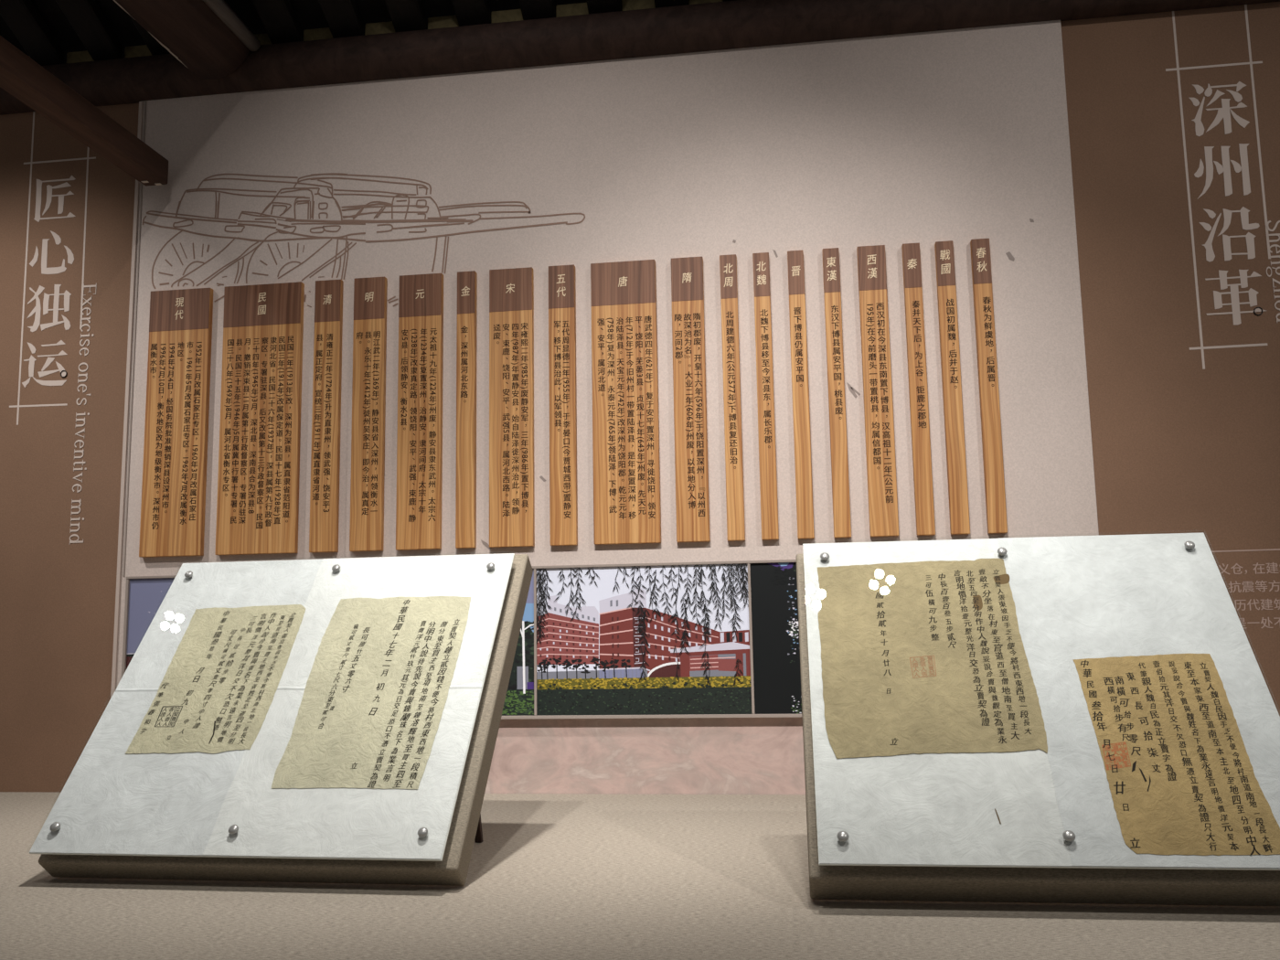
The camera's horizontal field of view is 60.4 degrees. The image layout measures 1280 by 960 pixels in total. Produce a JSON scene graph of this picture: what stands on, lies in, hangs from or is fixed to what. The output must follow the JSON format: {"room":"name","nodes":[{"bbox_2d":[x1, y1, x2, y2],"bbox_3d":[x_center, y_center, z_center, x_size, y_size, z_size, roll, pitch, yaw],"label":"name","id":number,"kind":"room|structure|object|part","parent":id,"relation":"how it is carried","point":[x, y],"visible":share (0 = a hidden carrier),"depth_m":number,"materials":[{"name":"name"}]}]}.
{"room":"museum","nodes":[
{"label":"museum","id":0,"kind":"room"},
{"bbox_2d":[0,0,724,63],"bbox_3d":[-0.417,-2.677,1.346,7.000,2.120,4.422,-2,-8,8],"label":"ceiling","id":1,"kind":"structure","parent":0,"point":[309,14],"depth_m":3.35,"materials":[{"name":"brown wood"}]},
{"bbox_2d":[0,1,1279,792],"bbox_3d":[-0.175,0.207,3.092,6.800,2.900,0.126,-2,-8,8],"label":"wall","id":2,"kind":"structure","parent":0,"point":[961,135],"depth_m":3.08,"materials":[{"name":"paint"}]},
{"bbox_2d":[9,111,95,425],"bbox_3d":[-1.810,-0.670,3.391,0.246,1.007,0.001,-2,-8,8],"label":"title lettering","id":3,"kind":"object","parent":2,"relation":"attached to","point":[44,270],"visible":0.99,"depth_m":3.38,"materials":[{"name":"beige paint"}]},
{"bbox_2d":[69,283,96,543],"bbox_3d":[-1.678,-0.206,3.309,0.046,0.800,0.001,-2,-8,8],"label":"english caption","id":4,"kind":"object","parent":2,"relation":"attached to","point":[90,286],"visible":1,"depth_m":3.31,"materials":[{"name":"beige paint"}]},
{"bbox_2d":[0,35,168,186],"bbox_3d":[-1.626,-1.087,2.079,0.074,0.079,2.500,-2,-8,8],"label":"beam","id":5,"kind":"structure","parent":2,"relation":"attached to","point":[21,76],"depth_m":2.90,"materials":[{"name":"brown wood"}]},
{"bbox_2d":[110,101,143,697],"bbox_3d":[-1.528,-0.141,3.264,0.012,2.083,0.006,-2,-8,8],"label":"trim","id":6,"kind":"structure","parent":2,"relation":"attached to","point":[141,103],"depth_m":3.27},
{"bbox_2d":[122,101,146,575],"bbox_3d":[-1.519,-0.446,3.306,0.004,1.468,0.002,-2,-8,8],"label":"trim","id":7,"kind":"structure","parent":2,"relation":"attached to","point":[145,101],"depth_m":3.29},
{"bbox_2d":[121,575,176,677],"bbox_3d":[-1.183,0.471,3.129,0.620,0.404,0.012,-2,-8,8],"label":"photograph","id":8,"kind":"object","parent":2,"relation":"attached to","point":[146,596],"depth_m":3.18,"materials":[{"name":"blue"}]},
{"bbox_3d":[-1.413,0.421,3.169,0.155,0.288,0.012,-2,-8,8],"label":"photo frame","id":9,"kind":"part","parent":8,"relation":"part of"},
{"bbox_2d":[138,288,213,557],"bbox_3d":[-1.365,-0.173,3.238,0.191,0.798,0.021,-2,-8,8],"label":"tablet","id":10,"kind":"object","parent":2,"relation":"attached to","point":[173,506],"visible":1,"depth_m":3.23,"materials":[{"name":"brown wood"}]},
{"bbox_2d":[214,281,304,554],"bbox_3d":[-1.107,-0.182,3.202,0.242,0.798,0.021,-2,-8,8],"label":"tablet","id":11,"kind":"object","parent":2,"relation":"attached to","point":[259,475],"visible":1,"depth_m":3.19,"materials":[{"name":"brown wood"}]},
{"bbox_2d":[309,279,343,553],"bbox_3d":[-0.906,-0.190,3.175,0.079,0.798,0.021,-2,-8,8],"label":"tablet","id":12,"kind":"object","parent":2,"relation":"attached to","point":[328,298],"visible":1,"depth_m":3.17,"materials":[{"name":"brown wood"}]},
{"bbox_2d":[142,172,585,307],"bbox_3d":[-0.837,-0.723,3.247,1.373,0.449,0.001,-2,-8,8],"label":"drawing","id":13,"kind":"object","parent":2,"relation":"attached to","point":[442,218],"visible":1,"depth_m":3.27,"materials":[{"name":"brown"}]},
{"bbox_2d":[349,276,387,551],"bbox_3d":[-0.780,-0.194,3.158,0.094,0.798,0.021,-2,-8,8],"label":"tablet","id":14,"kind":"object","parent":2,"relation":"attached to","point":[369,336],"visible":1,"depth_m":3.15,"materials":[{"name":"brown wood"}]},
{"bbox_2d":[395,273,443,550],"bbox_3d":[-0.628,-0.200,3.137,0.128,0.798,0.021,-2,-8,8],"label":"tablet","id":15,"kind":"object","parent":2,"relation":"attached to","point":[421,296],"visible":1,"depth_m":3.13,"materials":[{"name":"brown wood"}]},
{"bbox_2d":[455,270,477,548],"bbox_3d":[-0.493,-0.205,3.118,0.054,0.798,0.021,-2,-8,8],"label":"tablet","id":16,"kind":"object","parent":2,"relation":"attached to","point":[465,479],"visible":1,"depth_m":3.11,"materials":[{"name":"brown wood"}]},
{"bbox_2d":[489,266,534,547],"bbox_3d":[-0.362,-0.209,3.100,0.126,0.798,0.021,-2,-8,8],"label":"tablet","id":17,"kind":"object","parent":2,"relation":"attached to","point":[511,291],"visible":1,"depth_m":3.09,"materials":[{"name":"brown wood"}]},
{"bbox_2d":[548,264,577,545],"bbox_3d":[-0.216,-0.215,3.080,0.075,0.798,0.021,-2,-8,8],"label":"tablet","id":18,"kind":"object","parent":2,"relation":"attached to","point":[563,488],"visible":1,"depth_m":3.07,"materials":[{"name":"brown wood"}]},
{"bbox_2d":[590,259,661,544],"bbox_3d":[-0.041,-0.221,3.056,0.184,0.798,0.021,-2,-8,8],"label":"tablet","id":19,"kind":"object","parent":2,"relation":"attached to","point":[627,509],"visible":1,"depth_m":3.04,"materials":[{"name":"brown wood"}]},
{"bbox_2d":[0,0,1279,115],"bbox_3d":[-0.210,-1.290,3.228,6.800,0.134,0.135,-2,-8,8],"label":"purlin","id":20,"kind":"object","parent":2,"relation":"on","point":[736,24],"visible":0.82,"depth_m":3.17,"materials":[{"name":"brown wood"}]},
{"bbox_2d":[0,0,64,65],"bbox_3d":[-2.047,-2.092,2.289,0.096,1.252,2.570,-2,-8,8],"label":"rafter","id":21,"kind":"object","parent":20,"relation":"on","point":[23,18],"visible":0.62,"depth_m":3.36,"materials":[{"name":"brown wood"}]},
{"bbox_2d":[66,50,94,63],"bbox_3d":[-1.759,-1.324,3.464,0.100,0.056,0.016,-2,-8,8],"label":"board","id":22,"kind":"object","parent":20,"relation":"on","point":[84,56],"visible":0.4,"depth_m":3.46,"materials":[{"name":"brown wood"}]},
{"bbox_2d":[55,0,122,61],"bbox_3d":[-1.852,-2.099,2.262,0.096,1.252,2.570,-2,-8,8],"label":"rafter","id":23,"kind":"object","parent":20,"relation":"on","point":[86,17],"visible":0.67,"depth_m":3.34,"materials":[{"name":"brown wood"}]},
{"bbox_2d":[124,44,152,57],"bbox_3d":[-1.564,-1.331,3.438,0.100,0.056,0.016,-2,-8,8],"label":"board","id":24,"kind":"object","parent":20,"relation":"on","point":[133,51],"visible":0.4,"depth_m":3.43,"materials":[{"name":"brown wood"}]},
{"bbox_2d":[128,13,170,55],"bbox_3d":[-1.657,-2.106,2.236,0.096,1.252,2.570,-2,-8,8],"label":"rafter","id":25,"kind":"object","parent":20,"relation":"on","point":[154,47],"visible":0.29,"depth_m":3.37,"materials":[{"name":"brown wood"}]},
{"bbox_2d":[113,0,249,79],"bbox_3d":[-1.463,-1.487,1.987,0.222,0.222,2.700,-2,-8,8],"label":"tie beam","id":26,"kind":"structure","parent":20,"relation":"attached to","point":[189,30],"depth_m":3.09,"materials":[{"name":"brown wood"}]},
{"bbox_2d":[202,0,260,51],"bbox_3d":[-1.351,-1.488,1.921,0.041,0.041,2.800,-2,-8,8],"label":"pole","id":27,"kind":"object","parent":26,"relation":"attached to","point":[218,7],"visible":1,"depth_m":3.16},
{"bbox_2d":[251,0,301,43],"bbox_3d":[-1.267,-2.120,2.182,0.096,1.252,2.570,-2,-8,8],"label":"rafter","id":28,"kind":"object","parent":20,"relation":"on","point":[279,19],"visible":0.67,"depth_m":3.29,"materials":[{"name":"black wood"}]},
{"bbox_2d":[303,27,333,41],"bbox_3d":[-0.979,-1.352,3.357,0.100,0.056,0.016,-2,-8,8],"label":"board","id":29,"kind":"object","parent":20,"relation":"on","point":[324,33],"visible":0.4,"depth_m":3.35,"materials":[{"name":"brown wood"}]},
{"bbox_2d":[317,0,363,38],"bbox_3d":[-1.072,-2.127,2.155,0.096,1.252,2.570,-2,-8,8],"label":"rafter","id":30,"kind":"object","parent":20,"relation":"on","point":[343,17],"visible":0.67,"depth_m":3.27,"materials":[{"name":"black wood"}]},
{"bbox_2d":[364,21,395,35],"bbox_3d":[-0.784,-1.359,3.331,0.100,0.056,0.016,-2,-8,8],"label":"board","id":31,"kind":"object","parent":20,"relation":"on","point":[380,27],"visible":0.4,"depth_m":3.33,"materials":[{"name":"brown wood"}]},
{"bbox_2d":[384,0,426,31],"bbox_3d":[-0.877,-2.134,2.129,0.096,1.252,2.570,-2,-8,8],"label":"rafter","id":32,"kind":"object","parent":20,"relation":"on","point":[405,15],"visible":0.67,"depth_m":3.25,"materials":[{"name":"black wood"}]},
{"bbox_2d":[427,15,458,29],"bbox_3d":[-0.589,-1.366,3.304,0.100,0.056,0.016,-2,-8,8],"label":"board","id":33,"kind":"object","parent":20,"relation":"on","point":[447,21],"visible":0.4,"depth_m":3.30,"materials":[{"name":"brown wood"}]},
{"bbox_2d":[450,0,490,26],"bbox_3d":[-0.682,-2.141,2.102,0.096,1.252,2.570,-2,-8,8],"label":"rafter","id":34,"kind":"object","parent":20,"relation":"on","point":[467,12],"visible":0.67,"depth_m":3.23,"materials":[{"name":"black wood"}]},
{"bbox_2d":[490,9,522,23],"bbox_3d":[-0.394,-1.373,3.277,0.100,0.056,0.016,-2,-8,8],"label":"board","id":35,"kind":"object","parent":20,"relation":"on","point":[514,15],"visible":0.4,"depth_m":3.27,"materials":[{"name":"brown wood"}]},
{"bbox_2d":[555,2,588,17],"bbox_3d":[-0.198,-1.380,3.251,0.100,0.056,0.016,-2,-8,8],"label":"board","id":36,"kind":"object","parent":20,"relation":"on","point":[581,8],"visible":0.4,"depth_m":3.24,"materials":[{"name":"brown wood"}]},
{"bbox_2d":[586,0,620,13],"bbox_3d":[-0.291,-2.155,2.049,0.096,1.252,2.570,-2,-8,8],"label":"rafter","id":37,"kind":"object","parent":20,"relation":"on","point":[594,6],"visible":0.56,"depth_m":3.20,"materials":[{"name":"black wood"}]},
{"bbox_2d":[621,0,655,10],"bbox_3d":[-0.003,-1.387,3.224,0.100,0.056,0.016,-2,-8,8],"label":"board","id":38,"kind":"object","parent":20,"relation":"on","point":[626,5],"visible":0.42,"depth_m":3.22,"materials":[{"name":"brown wood"}]},
{"bbox_2d":[654,0,688,7],"bbox_3d":[-0.096,-2.162,2.022,0.096,1.252,2.570,-2,-8,8],"label":"rafter","id":39,"kind":"object","parent":20,"relation":"on","point":[657,3],"visible":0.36,"depth_m":3.18,"materials":[{"name":"black wood"}]},
{"bbox_2d":[688,0,723,4],"bbox_3d":[0.192,-1.394,3.197,0.100,0.056,0.016,-2,-8,8],"label":"board","id":40,"kind":"object","parent":20,"relation":"on","point":[690,2],"visible":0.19,"depth_m":3.19,"materials":[{"name":"brown wood"}]},
{"bbox_2d":[484,717,805,794],"bbox_3d":[-0.143,1.149,2.967,2.740,0.998,0.112,-2,-8,8],"label":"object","id":41,"kind":"structure","parent":2,"relation":"attached to","point":[694,755],"depth_m":2.94,"materials":[{"name":"pink stone"}]},
{"bbox_2d":[501,559,802,719],"bbox_3d":[0.004,0.432,2.966,1.763,0.414,0.012,-2,-8,8],"label":"photograph","id":42,"kind":"object","parent":2,"relation":"attached to","point":[673,639],"depth_m":2.96,"materials":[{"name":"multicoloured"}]},
{"bbox_3d":[-0.236,0.240,3.028,2.545,0.007,0.009,-2,-8,8],"label":"rail","id":43,"kind":"part","parent":42,"relation":"part of","materials":[{"name":"grey metal"}]},
{"bbox_3d":[-0.579,0.453,3.051,0.584,0.397,0.003,-2,-8,8],"label":"photograph","id":44,"kind":"part","parent":42,"relation":"part of"},
{"bbox_3d":[0.022,0.432,2.964,0.809,0.414,0.012,-2,-8,8],"label":"photo frame","id":45,"kind":"part","parent":42,"relation":"part of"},
{"bbox_3d":[-0.229,0.641,2.971,2.545,0.009,0.012,-2,-8,8],"label":"rail","id":46,"kind":"part","parent":42,"relation":"part of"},
{"bbox_3d":[0.589,0.411,2.891,0.583,0.397,0.002,-2,-8,8],"label":"photograph","id":47,"kind":"part","parent":42,"relation":"part of"},
{"bbox_2d":[671,256,710,542],"bbox_3d":[0.138,-0.227,3.032,0.090,0.798,0.021,-2,-8,8],"label":"tablet","id":48,"kind":"object","parent":2,"relation":"attached to","point":[691,461],"visible":1,"depth_m":3.02,"materials":[{"name":"brown wood"}]},
{"bbox_2d":[719,254,745,541],"bbox_3d":[0.253,-0.232,3.016,0.047,0.798,0.021,-2,-8,8],"label":"tablet","id":49,"kind":"object","parent":2,"relation":"attached to","point":[728,263],"visible":1,"depth_m":3.00,"materials":[{"name":"brown wood"}]},
{"bbox_2d":[752,252,778,540],"bbox_3d":[0.343,-0.235,3.004,0.045,0.798,0.021,-2,-8,8],"label":"tablet","id":50,"kind":"object","parent":2,"relation":"attached to","point":[764,374],"visible":1,"depth_m":2.99,"materials":[{"name":"brown wood"}]},
{"bbox_2d":[787,250,814,539],"bbox_3d":[0.437,-0.238,2.991,0.044,0.798,0.021,-2,-8,8],"label":"tablet","id":51,"kind":"object","parent":2,"relation":"attached to","point":[803,463],"visible":1,"depth_m":2.98,"materials":[{"name":"brown wood"}]},
{"bbox_2d":[821,247,851,538],"bbox_3d":[0.533,-0.242,2.978,0.044,0.798,0.021,-2,-8,8],"label":"tablet","id":52,"kind":"object","parent":2,"relation":"attached to","point":[833,316],"visible":1,"depth_m":2.97,"materials":[{"name":"brown wood"}]},
{"bbox_2d":[856,245,899,536],"bbox_3d":[0.641,-0.245,2.963,0.075,0.798,0.021,-2,-8,8],"label":"tablet","id":53,"kind":"object","parent":2,"relation":"attached to","point":[871,260],"visible":1,"depth_m":2.95,"materials":[{"name":"brown wood"}]},
{"bbox_2d":[901,242,935,535],"bbox_3d":[0.747,-0.249,2.949,0.047,0.798,0.021,-2,-8,8],"label":"tablet","id":54,"kind":"object","parent":2,"relation":"attached to","point":[916,357],"visible":1,"depth_m":2.94,"materials":[{"name":"brown wood"}]},
{"bbox_2d":[934,240,970,534],"bbox_3d":[0.834,-0.253,2.937,0.048,0.798,0.021,-2,-8,8],"label":"tablet","id":55,"kind":"object","parent":2,"relation":"attached to","point":[944,258],"visible":1,"depth_m":2.93,"materials":[{"name":"brown wood"}]},
{"bbox_2d":[970,238,1007,533],"bbox_3d":[0.927,-0.256,2.924,0.048,0.798,0.021,-2,-8,8],"label":"tablet","id":56,"kind":"object","parent":2,"relation":"attached to","point":[980,248],"visible":1,"depth_m":2.91,"materials":[{"name":"brown wood"}]},
{"bbox_2d":[1165,4,1270,369],"bbox_3d":[1.559,-0.791,2.929,0.250,1.004,0.001,-2,-8,8],"label":"title lettering","id":57,"kind":"object","parent":2,"relation":"attached to","point":[1223,112],"visible":1,"depth_m":2.93,"materials":[{"name":"beige paint"}]},
{"bbox_2d":[1211,548,1279,628],"bbox_3d":[1.825,0.265,2.750,0.950,0.203,0.001,-2,-8,8],"label":"text lettering","id":58,"kind":"object","parent":2,"relation":"attached to","point":[1273,563],"depth_m":2.79,"materials":[{"name":"beige paint"}]},
{"bbox_2d":[1253,307,1262,315],"bbox_3d":[1.617,-0.442,2.873,0.023,0.023,0.003,-2,-8,8],"label":"screw","id":59,"kind":"object","parent":2,"relation":"attached to","point":[1255,307],"visible":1,"depth_m":2.87,"materials":[{"name":"grey metal"}]},
{"bbox_2d":[1266,220,1279,322],"bbox_3d":[1.672,-0.548,2.880,0.058,0.279,0.001,-2,-8,8],"label":"english caption","id":60,"kind":"object","parent":2,"relation":"attached to","point":[1269,221],"visible":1,"depth_m":2.88,"materials":[{"name":"beige paint"}]},
{"bbox_3d":[-0.295,1.335,0.448,6.400,0.050,5.150,-2,-8,8],"label":"floor","id":61,"kind":"structure","parent":0,"visible":0},
{"bbox_2d":[0,791,1279,959],"bbox_3d":[-0.118,1.089,1.800,6.000,0.800,2.187,-2,-8,8],"label":"display platform","id":62,"kind":"structure","parent":61,"relation":"on","point":[551,876],"depth_m":1.70,"materials":[{"name":"beige fabric"}]},
{"bbox_2d":[28,553,533,885],"bbox_3d":[-0.662,0.441,2.183,0.789,0.604,0.533,-2,-8,9],"label":"display stand","id":63,"kind":"object","parent":62,"relation":"on","point":[197,816],"visible":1,"depth_m":2.01,"materials":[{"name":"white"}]},
{"bbox_2d":[125,604,305,753],"bbox_3d":[-0.837,0.391,2.201,0.259,0.283,0.232,-2,-8,9],"label":"document","id":64,"kind":"object","parent":63,"relation":"on","point":[218,689],"visible":1,"depth_m":2.19,"materials":[{"name":"beige paper"}]},
{"bbox_2d":[271,596,470,789],"bbox_3d":[-0.510,0.397,2.127,0.301,0.350,0.288,-2,-8,9],"label":"document","id":65,"kind":"object","parent":63,"relation":"on","point":[374,698],"visible":1,"depth_m":2.11,"materials":[{"name":"beige paper"}]},
{"bbox_3d":[-0.347,0.580,2.257,0.014,0.339,0.134,-2,-8,8],"label":"prop leg","id":66,"kind":"part","parent":63,"relation":"part of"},
{"bbox_2d":[795,533,1279,906],"bbox_3d":[0.671,0.383,1.908,0.771,0.600,0.520,-2,-8,8],"label":"display stand","id":67,"kind":"object","parent":62,"relation":"on","point":[1038,826],"visible":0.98,"depth_m":1.76,"materials":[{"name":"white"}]},
{"bbox_2d":[817,558,1047,758],"bbox_3d":[0.498,0.302,1.938,0.357,0.338,0.268,-2,-8,7],"label":"document","id":68,"kind":"object","parent":67,"relation":"on","point":[929,656],"visible":1,"depth_m":1.92,"materials":[{"name":"paper"}]},
{"bbox_2d":[1072,653,1279,855],"bbox_3d":[0.846,0.425,1.747,0.228,0.287,0.232,-2,-8,6],"label":"document","id":69,"kind":"object","parent":67,"relation":"on","point":[1181,779],"visible":1,"depth_m":1.73,"materials":[{"name":"beige paper"}]}
]}

